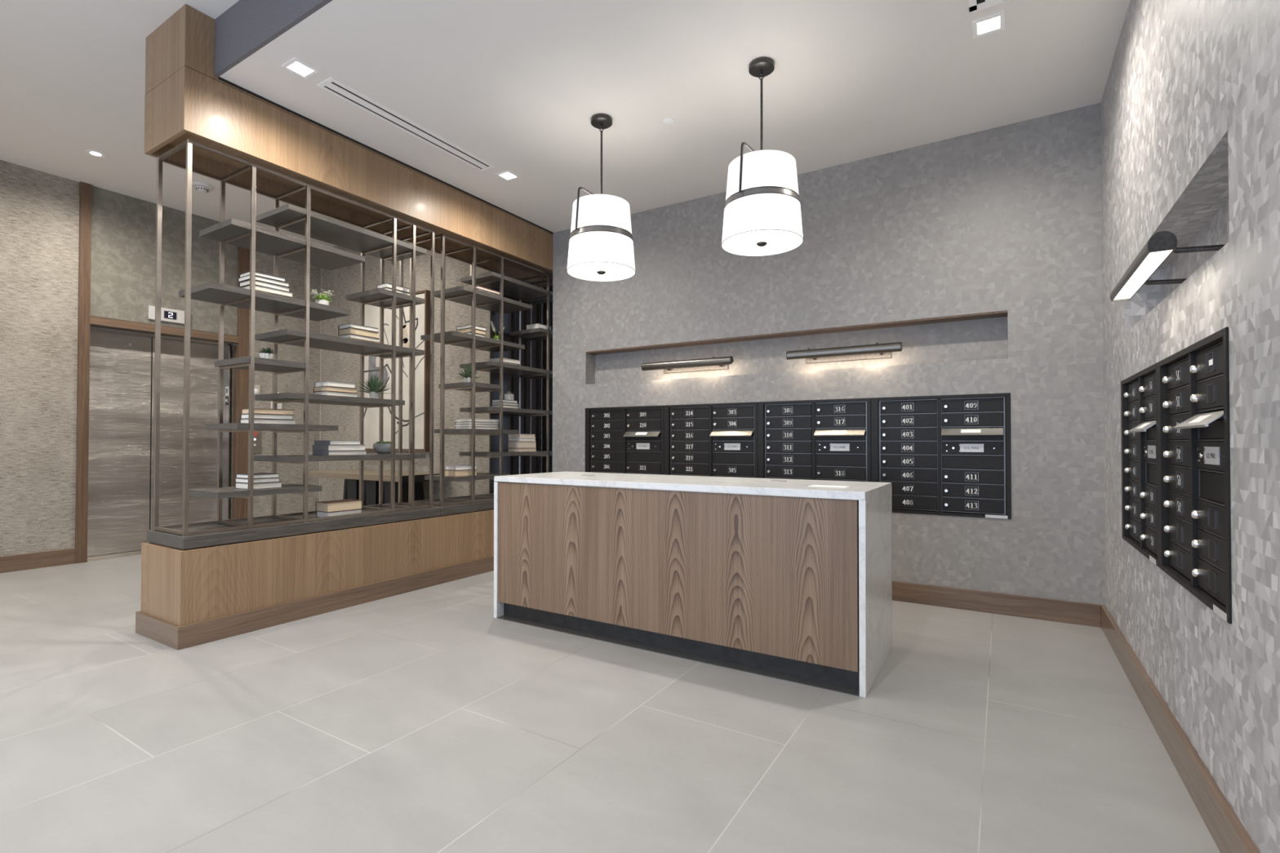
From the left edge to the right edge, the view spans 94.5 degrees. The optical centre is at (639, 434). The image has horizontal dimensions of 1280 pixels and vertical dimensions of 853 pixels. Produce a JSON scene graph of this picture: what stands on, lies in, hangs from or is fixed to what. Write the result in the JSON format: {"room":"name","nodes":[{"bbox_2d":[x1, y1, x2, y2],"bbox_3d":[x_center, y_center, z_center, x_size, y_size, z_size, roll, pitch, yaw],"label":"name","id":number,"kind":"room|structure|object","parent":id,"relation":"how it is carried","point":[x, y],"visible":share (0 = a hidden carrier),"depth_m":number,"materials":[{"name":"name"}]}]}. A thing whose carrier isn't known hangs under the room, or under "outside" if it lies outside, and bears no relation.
{"room":"apartment mail room","nodes":[
{"label":"apartment mail room","id":0,"kind":"room"},
{"bbox_2d":[0,160,320,556],"bbox_3d":[-5.346,-0.556,4.879,0.350,3.354,5.510,0,-1,32],"label":"wall","id":1,"kind":"structure","parent":0,"point":[39,211],"depth_m":5.14,"materials":[{"name":"paint"}]},
{"bbox_2d":[0,548,75,573],"bbox_3d":[-5.784,1.041,3.794,0.020,0.132,3.238,0,-1,32],"label":"baseboard","id":2,"kind":"structure","parent":1,"relation":"attached to","point":[11,563],"depth_m":4.96,"materials":[{"name":"brown wood"}]},
{"bbox_2d":[75,181,92,563],"bbox_3d":[-4.944,-0.552,5.238,0.100,3.354,0.075,0,-1,32],"label":"trim","id":3,"kind":"structure","parent":1,"relation":"attached to","point":[85,188],"depth_m":5.21,"materials":[{"name":"brown wood"}]},
{"bbox_2d":[87,325,230,561],"bbox_3d":[-4.715,0.078,5.815,0.260,2.111,1.220,0,-1,32],"label":"door","id":4,"kind":"structure","parent":1,"relation":"in","point":[122,388],"depth_m":5.76,"materials":[{"name":"silver metal"}]},
{"bbox_2d":[225,386,228,395],"bbox_3d":[-4.392,-0.464,6.288,0.064,0.095,0.004,0,-1,32],"label":"plate","id":5,"kind":"object","parent":4,"relation":"attached to","point":[226,388],"visible":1,"depth_m":6.29,"materials":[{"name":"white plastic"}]},
{"bbox_2d":[225,396,228,404],"bbox_3d":[-4.393,-0.361,6.287,0.066,0.090,0.004,0,-1,32],"label":"plate","id":6,"kind":"object","parent":4,"relation":"attached to","point":[226,397],"visible":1,"depth_m":6.29,"materials":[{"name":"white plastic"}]},
{"bbox_2d":[89,315,238,343],"bbox_3d":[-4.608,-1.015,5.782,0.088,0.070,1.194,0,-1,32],"label":"trim","id":7,"kind":"structure","parent":1,"relation":"attached to","point":[95,321],"depth_m":5.64,"materials":[{"name":"brown wood"}]},
{"bbox_2d":[147,305,184,324],"bbox_3d":[-4.584,-1.164,5.765,0.028,0.128,0.336,0,-1,32],"label":"display","id":8,"kind":"object","parent":1,"relation":"attached to","point":[170,315],"visible":0.77,"depth_m":5.75,"materials":[{"name":"metal"}]},
{"bbox_2d":[231,246,249,519],"bbox_3d":[-4.271,-0.537,6.334,0.100,3.354,0.109,0,-1,32],"label":"trim","id":9,"kind":"structure","parent":1,"relation":"attached to","point":[241,377],"depth_m":6.29,"materials":[{"name":"brown wood"}]},
{"bbox_2d":[253,385,260,395],"bbox_3d":[-4.166,-0.479,6.418,0.050,0.120,0.090,0,-1,32],"label":"fire alarm strobe","id":10,"kind":"object","parent":1,"relation":"attached to","point":[257,388],"visible":0.52,"depth_m":6.42,"materials":[{"name":"white plastic"}]},
{"bbox_2d":[253,430,261,453],"bbox_3d":[-4.188,0.071,6.407,0.017,0.250,0.150,0,-1,32],"label":"panel","id":11,"kind":"object","parent":1,"relation":"attached to","point":[257,433],"visible":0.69,"depth_m":6.44,"materials":[{"name":"silver metal"}]},
{"bbox_2d":[271,391,281,408],"bbox_3d":[-4.056,-0.382,6.601,0.045,0.190,0.110,0,-1,32],"label":"intercom","id":12,"kind":"object","parent":1,"relation":"attached to","point":[279,405],"visible":0.31,"depth_m":6.61,"materials":[{"name":"white plastic"}]},
{"bbox_2d":[0,0,336,247],"bbox_3d":[-1.860,-2.301,3.143,8.027,0.100,6.160,0,-1,32],"label":"ceiling","id":13,"kind":"structure","parent":0,"point":[73,72],"depth_m":3.94,"materials":[{"name":"paint"}]},
{"bbox_2d":[85,150,106,157],"bbox_3d":[-4.324,-2.233,4.697,0.120,0.004,0.120,0,-1,32],"label":"recessed light","id":14,"kind":"object","parent":13,"relation":"in","point":[93,153],"visible":1,"depth_m":4.70,"materials":[{"name":"white paint"}]},
{"bbox_2d":[191,181,213,193],"bbox_3d":[-3.908,-2.196,5.279,0.156,0.062,0.156,0,-1,32],"label":"smoke detector","id":15,"kind":"object","parent":13,"relation":"attached to","point":[203,188],"visible":0.97,"depth_m":5.25,"materials":[{"name":"white plastic"}]},
{"bbox_2d":[259,352,274,359],"bbox_3d":[-2.263,-0.469,3.583,0.076,0.041,0.076,0,-1,32],"label":"pot","id":16,"kind":"object","parent":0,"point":[264,355],"depth_m":3.56,"materials":[{"name":"white ceramic"}]},
{"bbox_2d":[320,240,490,501],"bbox_3d":[-2.417,-0.532,6.636,2.803,3.354,0.750,0,-1,32],"label":"wall","id":17,"kind":"structure","parent":0,"point":[335,366],"depth_m":6.08,"materials":[{"name":"paint"}]},
{"bbox_2d":[319,267,321,501],"bbox_3d":[-3.806,-0.528,7.043,0.007,3.354,0.007,0,-1,32],"label":"trim","id":18,"kind":"structure","parent":17,"relation":"attached to","point":[321,268],"depth_m":7.04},
{"bbox_2d":[363,289,430,452],"bbox_3d":[-2.616,-0.644,6.282,1.094,1.640,0.060,0,-1,32],"label":"framed painting","id":19,"kind":"object","parent":17,"relation":"attached to","point":[422,363],"visible":0.5,"depth_m":6.16,"materials":[{"name":"brown wood"}]},
{"bbox_2d":[0,554,1220,852],"bbox_3d":[-1.913,1.165,3.307,8.327,0.120,6.460,0,-1,32],"label":"floor","id":20,"kind":"structure","parent":0,"point":[425,720],"depth_m":2.10,"materials":[{"name":"tile"}]},
{"bbox_2d":[152,138,435,536],"bbox_3d":[-2.151,-0.509,3.912,0.396,2.109,1.601,0,-1,32],"label":"shelving unit","id":21,"kind":"object","parent":20,"relation":"on","point":[304,220],"visible":0.99,"depth_m":3.71,"materials":[{"name":"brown metal"}]},
{"bbox_2d":[235,481,282,489],"bbox_3d":[-2.302,0.303,3.569,0.182,0.035,0.178,0,-1,31],"label":"book","id":22,"kind":"object","parent":21,"relation":"on","point":[278,484],"visible":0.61,"depth_m":3.52,"materials":[{"name":"paper"}]},
{"bbox_2d":[235,477,279,483],"bbox_3d":[-2.305,0.272,3.563,0.186,0.026,0.164,0,-1,32],"label":"book","id":23,"kind":"object","parent":22,"relation":"on","point":[237,479],"visible":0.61,"depth_m":3.52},
{"bbox_2d":[235,472,279,478],"bbox_3d":[-2.305,0.247,3.564,0.190,0.023,0.156,0,-1,33],"label":"book","id":24,"kind":"object","parent":23,"relation":"on","point":[259,475],"visible":0.77,"depth_m":3.53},
{"bbox_2d":[257,346,276,359],"bbox_3d":[-2.263,-0.492,3.585,0.097,0.086,0.088,0,-1,1],"label":"potted succulent","id":25,"kind":"object","parent":21,"relation":"on","point":[267,353],"visible":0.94,"depth_m":3.56,"materials":[{"name":"ceramic"}]},
{"bbox_2d":[240,418,296,424],"bbox_3d":[-2.259,-0.079,3.597,0.134,0.029,0.259,0,-1,31],"label":"book","id":26,"kind":"object","parent":21,"relation":"on","point":[242,420],"visible":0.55,"depth_m":3.55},
{"bbox_2d":[240,413,292,419],"bbox_3d":[-2.263,-0.108,3.590,0.137,0.028,0.235,0,-1,32],"label":"book","id":27,"kind":"object","parent":26,"relation":"on","point":[242,415],"visible":0.7,"depth_m":3.54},
{"bbox_2d":[241,408,293,415],"bbox_3d":[-2.260,-0.138,3.593,0.140,0.031,0.235,0,-1,33],"label":"book","id":28,"kind":"object","parent":27,"relation":"on","point":[256,411],"visible":0.7,"depth_m":3.54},
{"bbox_2d":[309,288,334,305],"bbox_3d":[-2.087,-0.896,3.867,0.133,0.129,0.180,0,-1,-3],"label":"potted plant","id":29,"kind":"object","parent":21,"relation":"on","point":[322,299],"visible":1,"depth_m":3.85,"materials":[{"name":"green plant"}]},
{"bbox_2d":[313,391,356,396],"bbox_3d":[-2.040,-0.267,3.965,0.144,0.031,0.221,0,-1,31],"label":"book","id":30,"kind":"object","parent":21,"relation":"on","point":[322,393],"visible":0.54,"depth_m":3.90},
{"bbox_2d":[313,386,357,393],"bbox_3d":[-2.040,-0.299,3.964,0.147,0.031,0.217,0,-1,32],"label":"book","id":31,"kind":"object","parent":30,"relation":"on","point":[322,388],"visible":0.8,"depth_m":3.90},
{"bbox_2d":[314,381,355,388],"bbox_3d":[-2.041,-0.332,3.961,0.150,0.034,0.195,0,-1,33],"label":"book","id":32,"kind":"object","parent":31,"relation":"on","point":[333,384],"visible":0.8,"depth_m":3.91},
{"bbox_2d":[312,450,366,455],"bbox_3d":[-2.031,0.122,4.007,0.178,0.030,0.277,0,-1,31],"label":"book","id":33,"kind":"object","parent":21,"relation":"on","point":[314,452],"visible":0.89,"depth_m":3.92,"materials":[{"name":"paper"}]},
{"bbox_2d":[312,444,365,450],"bbox_3d":[-2.034,0.087,4.003,0.181,0.038,0.267,0,-1,32],"label":"book","id":34,"kind":"object","parent":33,"relation":"on","point":[315,447],"visible":0.96,"depth_m":3.92,"materials":[{"name":"paper"}]},
{"bbox_2d":[314,440,360,444],"bbox_3d":[-2.041,0.053,3.991,0.185,0.029,0.215,0,-1,33],"label":"book","id":35,"kind":"object","parent":34,"relation":"on","point":[316,442],"visible":1,"depth_m":3.92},
{"bbox_2d":[348,337,380,342],"bbox_3d":[-1.945,-0.643,4.108,0.136,0.016,0.221,0,-1,32],"label":"book","id":36,"kind":"object","parent":21,"relation":"on","point":[348,338],"visible":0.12,"depth_m":4.07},
{"bbox_2d":[337,333,379,342],"bbox_3d":[-1.951,-0.665,4.110,0.139,0.025,0.221,0,-1,31],"label":"book","id":37,"kind":"object","parent":36,"relation":"on","point":[349,335],"visible":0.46,"depth_m":4.04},
{"bbox_2d":[337,327,378,338],"bbox_3d":[-1.953,-0.699,4.106,0.142,0.042,0.211,0,-1,32],"label":"book","id":38,"kind":"object","parent":37,"relation":"on","point":[346,331],"visible":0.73,"depth_m":4.04,"materials":[{"name":"paper"}]},
{"bbox_2d":[337,323,378,332],"bbox_3d":[-1.953,-0.735,4.104,0.145,0.028,0.207,0,-1,33],"label":"book","id":39,"kind":"object","parent":38,"relation":"on","point":[349,325],"visible":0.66,"depth_m":4.04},
{"bbox_2d":[356,373,396,398],"bbox_3d":[-1.894,-0.345,4.242,0.281,0.190,0.219,0,-1,-12],"label":"potted plant","id":40,"kind":"object","parent":21,"relation":"on","point":[373,385],"visible":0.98,"depth_m":4.22,"materials":[{"name":"green plant"}]},
{"bbox_2d":[373,440,391,453],"bbox_3d":[-1.863,0.092,4.305,0.152,0.093,0.152,0,-1,32],"label":"potted succulent","id":41,"kind":"object","parent":21,"relation":"on","point":[380,447],"visible":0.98,"depth_m":4.25,"materials":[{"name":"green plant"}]},
{"bbox_2d":[382,287,410,295],"bbox_3d":[-1.803,-1.034,4.329,0.118,0.032,0.201,0,-1,32],"label":"book","id":42,"kind":"object","parent":21,"relation":"on","point":[386,288],"visible":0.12,"depth_m":4.30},
{"bbox_2d":[376,282,409,293],"bbox_3d":[-1.805,-1.067,4.325,0.120,0.032,0.187,0,-1,33],"label":"book","id":43,"kind":"object","parent":42,"relation":"on","point":[384,285],"visible":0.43,"depth_m":4.28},
{"bbox_3d":[-2.270,-0.841,3.597,0.150,0.016,0.241,0,-1,31],"label":"book","id":44,"kind":"object","parent":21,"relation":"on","visible":0},
{"bbox_2d":[241,284,293,297],"bbox_3d":[-2.265,-0.865,3.594,0.141,0.030,0.233,0,-1,32],"label":"book","id":45,"kind":"object","parent":44,"relation":"on","point":[260,288],"visible":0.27,"depth_m":3.55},
{"bbox_2d":[239,280,289,291],"bbox_3d":[-2.276,-0.894,3.587,0.144,0.028,0.220,0,-1,31],"label":"book","id":46,"kind":"object","parent":45,"relation":"on","point":[246,282],"visible":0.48,"depth_m":3.53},
{"bbox_2d":[237,274,289,287],"bbox_3d":[-2.278,-0.922,3.583,0.147,0.026,0.223,0,-1,32],"label":"book","id":47,"kind":"object","parent":46,"relation":"on","point":[243,278],"visible":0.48,"depth_m":3.52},
{"bbox_2d":[239,271,285,282],"bbox_3d":[-2.281,-0.947,3.576,0.150,0.023,0.192,0,-1,33],"label":"book","id":48,"kind":"object","parent":47,"relation":"on","point":[257,273],"visible":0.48,"depth_m":3.53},
{"bbox_2d":[135,494,493,650],"bbox_3d":[-1.700,0.838,4.610,0.534,0.567,3.397,0,-1,32],"label":"plinth","id":49,"kind":"object","parent":20,"relation":"on","point":[197,589],"visible":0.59,"depth_m":3.56,"materials":[{"name":"brown wood"}]},
{"bbox_2d":[315,508,362,517],"bbox_3d":[-2.022,0.526,3.980,0.142,0.040,0.237,0,-1,32],"label":"book","id":50,"kind":"object","parent":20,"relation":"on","point":[318,514],"visible":0.59,"depth_m":3.91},
{"bbox_2d":[315,498,361,512],"bbox_3d":[-2.023,0.476,3.978,0.145,0.060,0.241,0,-1,33],"label":"book","id":51,"kind":"object","parent":50,"relation":"on","point":[329,506],"visible":1,"depth_m":3.92,"materials":[{"name":"paper"}]},
{"bbox_2d":[308,469,439,506],"bbox_3d":[-2.699,0.760,6.006,1.548,0.755,0.550,0,-1,32],"label":"console table","id":52,"kind":"object","parent":20,"relation":"on","point":[351,477],"visible":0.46,"depth_m":5.76,"materials":[{"name":"brown wood"}]},
{"bbox_2d":[408,233,552,506],"bbox_3d":[-1.275,-0.491,5.340,0.396,2.109,1.601,0,-1,32],"label":"shelving unit","id":53,"kind":"object","parent":20,"relation":"on","point":[520,289],"visible":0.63,"depth_m":5.10,"materials":[{"name":"brown metal"}]},
{"bbox_2d":[444,469,476,476],"bbox_3d":[-1.475,0.312,4.868,0.137,0.051,0.229,0,-1,32],"label":"book","id":54,"kind":"object","parent":53,"relation":"on","point":[467,472],"visible":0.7,"depth_m":4.79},
{"bbox_2d":[444,464,477,470],"bbox_3d":[-1.474,0.269,4.870,0.140,0.034,0.217,0,-1,33],"label":"book","id":55,"kind":"object","parent":54,"relation":"on","point":[464,467],"visible":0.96,"depth_m":4.80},
{"bbox_2d":[454,362,481,382],"bbox_3d":[-1.442,-0.517,4.992,0.231,0.173,0.250,0,-1,-27],"label":"potted plant","id":56,"kind":"object","parent":53,"relation":"on","point":[468,371],"visible":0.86,"depth_m":4.96,"materials":[{"name":"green plant"}]},
{"bbox_2d":[466,332,484,337],"bbox_3d":[-1.426,-0.830,4.994,0.168,0.031,0.169,0,-1,31],"label":"book","id":57,"kind":"object","parent":53,"relation":"on","point":[477,334],"visible":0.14,"depth_m":4.95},
{"bbox_2d":[456,328,486,335],"bbox_3d":[-1.425,-0.864,4.995,0.172,0.034,0.172,0,-1,32],"label":"book","id":58,"kind":"object","parent":57,"relation":"on","point":[466,330],"visible":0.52,"depth_m":4.94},
{"bbox_2d":[456,324,486,331],"bbox_3d":[-1.425,-0.895,4.995,0.175,0.028,0.172,0,-1,33],"label":"book","id":59,"kind":"object","parent":58,"relation":"on","point":[469,326],"visible":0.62,"depth_m":4.95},
{"bbox_2d":[454,426,498,429],"bbox_3d":[-1.400,-0.056,5.085,0.235,0.024,0.284,0,-1,32],"label":"book","id":60,"kind":"object","parent":53,"relation":"on","point":[461,427],"visible":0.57,"depth_m":4.99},
{"bbox_2d":[454,423,498,426],"bbox_3d":[-1.403,-0.078,5.092,0.240,0.019,0.274,0,-1,31],"label":"book","id":61,"kind":"object","parent":60,"relation":"on","point":[476,424],"visible":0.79,"depth_m":5.01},
{"bbox_2d":[454,421,498,424],"bbox_3d":[-1.403,-0.098,5.094,0.245,0.021,0.272,0,-1,32],"label":"book","id":62,"kind":"object","parent":61,"relation":"on","point":[466,422],"visible":0.84,"depth_m":5.00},
{"bbox_2d":[454,418,498,422],"bbox_3d":[-1.403,-0.121,5.095,0.250,0.023,0.270,0,-1,33],"label":"book","id":63,"kind":"object","parent":62,"relation":"on","point":[455,420],"visible":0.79,"depth_m":5.01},
{"bbox_2d":[477,288,499,295],"bbox_3d":[-1.340,-1.210,5.090,0.122,0.024,0.261,0,-1,32],"label":"book","id":64,"kind":"object","parent":53,"relation":"on","point":[477,288],"visible":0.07,"depth_m":5.05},
{"bbox_2d":[470,285,499,294],"bbox_3d":[-1.339,-1.235,5.091,0.125,0.024,0.271,0,-1,33],"label":"book","id":65,"kind":"object","parent":64,"relation":"on","point":[477,286],"visible":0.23,"depth_m":5.04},
{"bbox_2d":[489,320,504,340],"bbox_3d":[-1.270,-0.908,5.269,0.119,0.189,0.129,0,-1,-6],"label":"potted plant","id":66,"kind":"object","parent":53,"relation":"on","point":[491,322],"visible":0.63,"depth_m":5.24,"materials":[{"name":"green plant"}]},
{"bbox_2d":[491,404,519,408],"bbox_3d":[-1.208,-0.249,5.302,0.125,0.028,0.216,0,-1,31],"label":"book","id":67,"kind":"object","parent":53,"relation":"on","point":[497,406],"visible":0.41,"depth_m":5.25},
{"bbox_2d":[491,402,518,405],"bbox_3d":[-1.208,-0.274,5.301,0.127,0.022,0.206,0,-1,32],"label":"book","id":68,"kind":"object","parent":67,"relation":"on","point":[492,403],"visible":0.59,"depth_m":5.25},
{"bbox_2d":[491,399,516,403],"bbox_3d":[-1.210,-0.297,5.296,0.130,0.022,0.190,0,-1,33],"label":"book","id":69,"kind":"object","parent":68,"relation":"on","point":[504,400],"visible":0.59,"depth_m":5.25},
{"bbox_2d":[504,391,513,399],"bbox_3d":[-1.193,-0.352,5.386,0.072,0.088,0.060,0,-1,32],"label":"potted succulent","id":70,"kind":"object","parent":69,"relation":"on","point":[508,396],"visible":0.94,"depth_m":5.37,"materials":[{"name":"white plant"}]},
{"bbox_2d":[504,394,513,399],"bbox_3d":[-1.191,-0.339,5.385,0.060,0.062,0.060,0,-1,32],"label":"pot","id":71,"kind":"object","parent":70,"relation":"on","point":[507,397],"depth_m":5.36,"materials":[{"name":"white ceramic"}]},
{"bbox_2d":[507,448,536,451],"bbox_3d":[-1.092,0.140,5.495,0.141,0.032,0.230,0,-1,32],"label":"book","id":72,"kind":"object","parent":53,"relation":"on","point":[508,449],"visible":0.86,"depth_m":5.42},
{"bbox_2d":[507,440,536,448],"bbox_3d":[-1.095,0.092,5.500,0.144,0.064,0.234,0,-1,31],"label":"book","id":73,"kind":"object","parent":72,"relation":"on","point":[511,444],"visible":1,"depth_m":5.42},
{"bbox_2d":[508,437,535,440],"bbox_3d":[-1.095,0.043,5.500,0.147,0.032,0.210,0,-1,32],"label":"book","id":74,"kind":"object","parent":73,"relation":"on","point":[509,438],"visible":0.8,"depth_m":5.43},
{"bbox_2d":[508,434,534,437],"bbox_3d":[-1.097,0.011,5.497,0.150,0.032,0.202,0,-1,33],"label":"book","id":75,"kind":"object","parent":74,"relation":"on","point":[509,435],"visible":0.89,"depth_m":5.43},
{"bbox_2d":[526,323,551,330],"bbox_3d":[-0.974,-1.025,5.707,0.150,0.051,0.195,0,-1,33],"label":"book","id":76,"kind":"object","parent":53,"relation":"on","point":[536,325],"visible":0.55,"depth_m":5.63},
{"bbox_3d":[-1.220,-0.631,5.314,0.157,0.018,0.203,0,-1,32],"label":"book","id":77,"kind":"object","parent":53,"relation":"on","visible":0},
{"bbox_2d":[489,357,519,364],"bbox_3d":[-1.214,-0.658,5.322,0.160,0.036,0.223,0,-1,33],"label":"book","id":78,"kind":"object","parent":77,"relation":"on","point":[505,360],"visible":0.52,"depth_m":5.26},
{"bbox_2d":[493,471,892,697],"bbox_3d":[0.207,0.677,3.327,2.151,0.862,0.690,0,-1,32],"label":"counter","id":79,"kind":"object","parent":20,"relation":"on","point":[785,580],"depth_m":2.90,"materials":[{"name":"wood"}]},
{"bbox_2d":[808,484,848,488],"bbox_3d":[0.889,0.243,2.784,0.170,0.001,0.110,0,-1,32],"label":"paper sheet","id":80,"kind":"object","parent":79,"relation":"on","point":[817,486],"visible":1,"depth_m":2.79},
{"bbox_2d":[219,0,1129,232],"bbox_3d":[0.198,-1.992,3.333,4.122,0.100,2.805,0,-1,32],"label":"ceiling","id":81,"kind":"structure","parent":0,"point":[518,86],"depth_m":3.23,"materials":[{"name":"paint"}]},
{"bbox_2d":[214,0,332,76],"bbox_3d":[-0.541,-2.110,2.131,4.122,0.304,0.020,0,-1,32],"label":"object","id":82,"kind":"structure","parent":81,"relation":"attached to","point":[246,26],"depth_m":3.00,"materials":[{"name":"grey paint"}]},
{"bbox_2d":[280,57,319,79],"bbox_3d":[-1.804,-1.945,3.141,0.132,0.004,0.132,0,-1,32],"label":"recessed light","id":83,"kind":"object","parent":81,"relation":"in","point":[295,65],"visible":1,"depth_m":3.13,"materials":[{"name":"white paint"}]},
{"bbox_2d":[316,76,494,171],"bbox_3d":[-1.420,-1.937,3.771,0.136,0.004,1.220,0,-1,32],"label":"ceiling vent","id":84,"kind":"object","parent":81,"relation":"in","point":[337,88],"visible":1,"depth_m":3.66,"materials":[{"name":"metal"}]},
{"bbox_2d":[494,169,520,181],"bbox_3d":[-0.984,-1.929,4.401,0.132,0.004,0.132,0,-1,32],"label":"recessed light","id":85,"kind":"object","parent":81,"relation":"in","point":[508,175],"visible":1,"depth_m":4.40,"materials":[{"name":"white paint"}]},
{"bbox_2d":[566,113,635,281],"bbox_3d":[-0.236,-1.461,3.626,0.420,0.956,0.420,0,-1,32],"label":"pendant lamp","id":86,"kind":"object","parent":81,"relation":"hanging from","point":[601,242],"visible":1,"depth_m":3.47,"materials":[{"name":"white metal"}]},
{"bbox_2d":[567,262,635,280],"bbox_3d":[-0.237,-0.999,3.620,0.413,0.004,0.413,0,-1,32],"label":"diffuser","id":87,"kind":"object","parent":86,"relation":"attached to","point":[588,271],"depth_m":3.59,"materials":[{"name":"white"}]},
{"bbox_2d":[663,117,674,124],"bbox_3d":[0.178,-1.935,3.647,0.068,0.006,0.068,0,-1,32],"label":"sprinkler cover","id":88,"kind":"object","parent":81,"relation":"attached to","point":[668,120],"visible":1,"depth_m":3.64,"materials":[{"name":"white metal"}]},
{"bbox_2d":[721,57,803,256],"bbox_3d":[0.638,-1.467,3.101,0.420,0.956,0.420,0,-1,32],"label":"pendant lamp","id":89,"kind":"object","parent":81,"relation":"hanging from","point":[762,217],"visible":1,"depth_m":2.95,"materials":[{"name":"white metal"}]},
{"bbox_2d":[721,229,802,255],"bbox_3d":[0.638,-1.005,3.095,0.413,0.004,0.413,0,-1,32],"label":"diffuser","id":90,"kind":"object","parent":89,"relation":"attached to","point":[737,242],"depth_m":3.07,"materials":[{"name":"white"}]},
{"bbox_2d":[972,11,1004,38],"bbox_3d":[1.656,-1.945,2.808,0.132,0.004,0.132,0,-1,32],"label":"recessed light","id":91,"kind":"object","parent":81,"relation":"in","point":[996,22],"visible":1,"depth_m":2.80,"materials":[{"name":"white paint"}]},
{"bbox_2d":[968,0,1009,13],"bbox_3d":[1.519,-1.948,2.572,0.160,0.004,0.270,0,-1,32],"label":"ceiling vent","id":92,"kind":"object","parent":81,"relation":"in","point":[974,5],"visible":1,"depth_m":2.67,"materials":[{"name":"white paint"}]},
{"bbox_2d":[552,102,1104,604],"bbox_3d":[1.068,-0.553,4.544,4.322,3.354,0.200,0,-1,32],"label":"wall","id":93,"kind":"structure","parent":0,"point":[1007,217],"depth_m":3.93,"materials":[{"name":"paint"}]},
{"bbox_2d":[144,4,552,286],"bbox_3d":[-1.700,-1.902,4.661,0.502,0.661,3.396,0,-1,32],"label":"header","id":94,"kind":"object","parent":93,"relation":"attached to","point":[184,99],"visible":0.73,"depth_m":3.67,"materials":[{"name":"brown wood"}]},
{"bbox_2d":[218,76,553,234],"bbox_3d":[-1.556,-1.925,4.409,0.006,0.012,2.805,0,-1,32],"label":"trim","id":95,"kind":"structure","parent":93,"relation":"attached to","point":[220,77],"depth_m":3.94,"materials":[{"name":"wood"}]},
{"bbox_2d":[489,286,552,493],"bbox_3d":[-1.008,-0.464,5.772,0.502,2.200,0.747,0,-1,32],"label":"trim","id":96,"kind":"structure","parent":93,"relation":"attached to","point":[510,319],"depth_m":5.95,"materials":[{"name":"brown metal"}]},
{"bbox_2d":[585,405,663,475],"bbox_3d":[-0.124,0.147,5.202,0.818,0.782,0.170,0,-1,32],"label":"mailbox","id":97,"kind":"object","parent":93,"relation":"attached to","point":[621,439],"visible":0.83,"depth_m":5.16,"materials":[{"name":"black metal"}]},
{"bbox_2d":[641,355,733,373],"bbox_3d":[0.410,-0.578,4.880,0.810,0.089,0.207,0,-1,32],"label":"picture light","id":98,"kind":"object","parent":93,"relation":"attached to","point":[712,363],"visible":1,"depth_m":4.84,"materials":[{"name":"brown metal"}]},
{"bbox_2d":[663,401,757,478],"bbox_3d":[0.575,0.143,4.773,0.818,0.782,0.170,0,-1,32],"label":"mailbox","id":99,"kind":"object","parent":93,"relation":"attached to","point":[712,439],"visible":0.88,"depth_m":4.73,"materials":[{"name":"black metal"}]},
{"bbox_2d":[586,310,1007,355],"bbox_3d":[0.935,-0.759,4.596,3.266,0.012,0.142,0,-1,32],"label":"trim","id":100,"kind":"structure","parent":93,"relation":"attached to","point":[1000,313],"depth_m":4.34,"materials":[{"name":"brown wood"}]},
{"bbox_2d":[757,397,871,481],"bbox_3d":[1.274,0.138,4.344,0.818,0.782,0.170,0,-1,32],"label":"mailbox","id":101,"kind":"object","parent":93,"relation":"attached to","point":[825,439],"visible":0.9,"depth_m":4.30,"materials":[{"name":"black metal"}]},
{"bbox_2d":[786,342,902,363],"bbox_3d":[1.462,-0.586,4.234,0.780,0.089,0.207,0,-1,32],"label":"picture light","id":102,"kind":"object","parent":93,"relation":"attached to","point":[876,351],"visible":1,"depth_m":4.20,"materials":[{"name":"brown metal"}]},
{"bbox_2d":[871,392,1011,519],"bbox_3d":[1.973,0.134,3.915,0.818,0.782,0.170,0,-1,32],"label":"mailbox","id":103,"kind":"object","parent":93,"relation":"attached to","point":[940,455],"visible":0.95,"depth_m":3.86,"materials":[{"name":"black metal"}]},
{"bbox_2d":[892,580,1101,627],"bbox_3d":[0.927,1.059,4.480,4.071,0.128,0.021,0,-1,32],"label":"baseboard","id":104,"kind":"structure","parent":93,"relation":"attached to","point":[1025,606],"depth_m":3.67,"materials":[{"name":"brown wood"}]},
{"bbox_2d":[1100,0,1279,852],"bbox_3d":[1.274,-0.597,0.942,0.200,3.354,5.725,0,-1,32],"label":"wall","id":105,"kind":"structure","parent":0,"point":[1190,102],"depth_m":1.68,"materials":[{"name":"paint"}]},
{"bbox_2d":[1120,363,1159,567],"bbox_3d":[2.178,0.116,2.512,0.170,0.762,0.795,0,-1,32],"label":"mailbox","id":106,"kind":"object","parent":105,"relation":"attached to","point":[1139,391],"visible":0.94,"depth_m":2.52,"materials":[{"name":"black metal"}]},
{"bbox_2d":[1110,231,1225,302],"bbox_3d":[1.702,-0.520,1.837,0.299,0.089,0.670,0,-1,32],"label":"picture light","id":107,"kind":"object","parent":105,"relation":"attached to","point":[1162,244],"visible":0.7,"depth_m":1.75,"materials":[{"name":"brown metal"}]},
{"bbox_2d":[1100,604,1259,852],"bbox_3d":[1.179,1.016,0.980,0.021,0.128,5.725,0,-1,32],"label":"baseboard","id":108,"kind":"structure","parent":105,"relation":"attached to","point":[1224,827],"depth_m":1.85,"materials":[{"name":"brown wood"}]},
{"bbox_2d":[1156,326,1231,623],"bbox_3d":[1.761,0.107,1.832,0.170,0.762,0.795,0,-1,32],"label":"mailbox","id":109,"kind":"object","parent":105,"relation":"attached to","point":[1193,423],"visible":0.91,"depth_m":1.80,"materials":[{"name":"black metal"}]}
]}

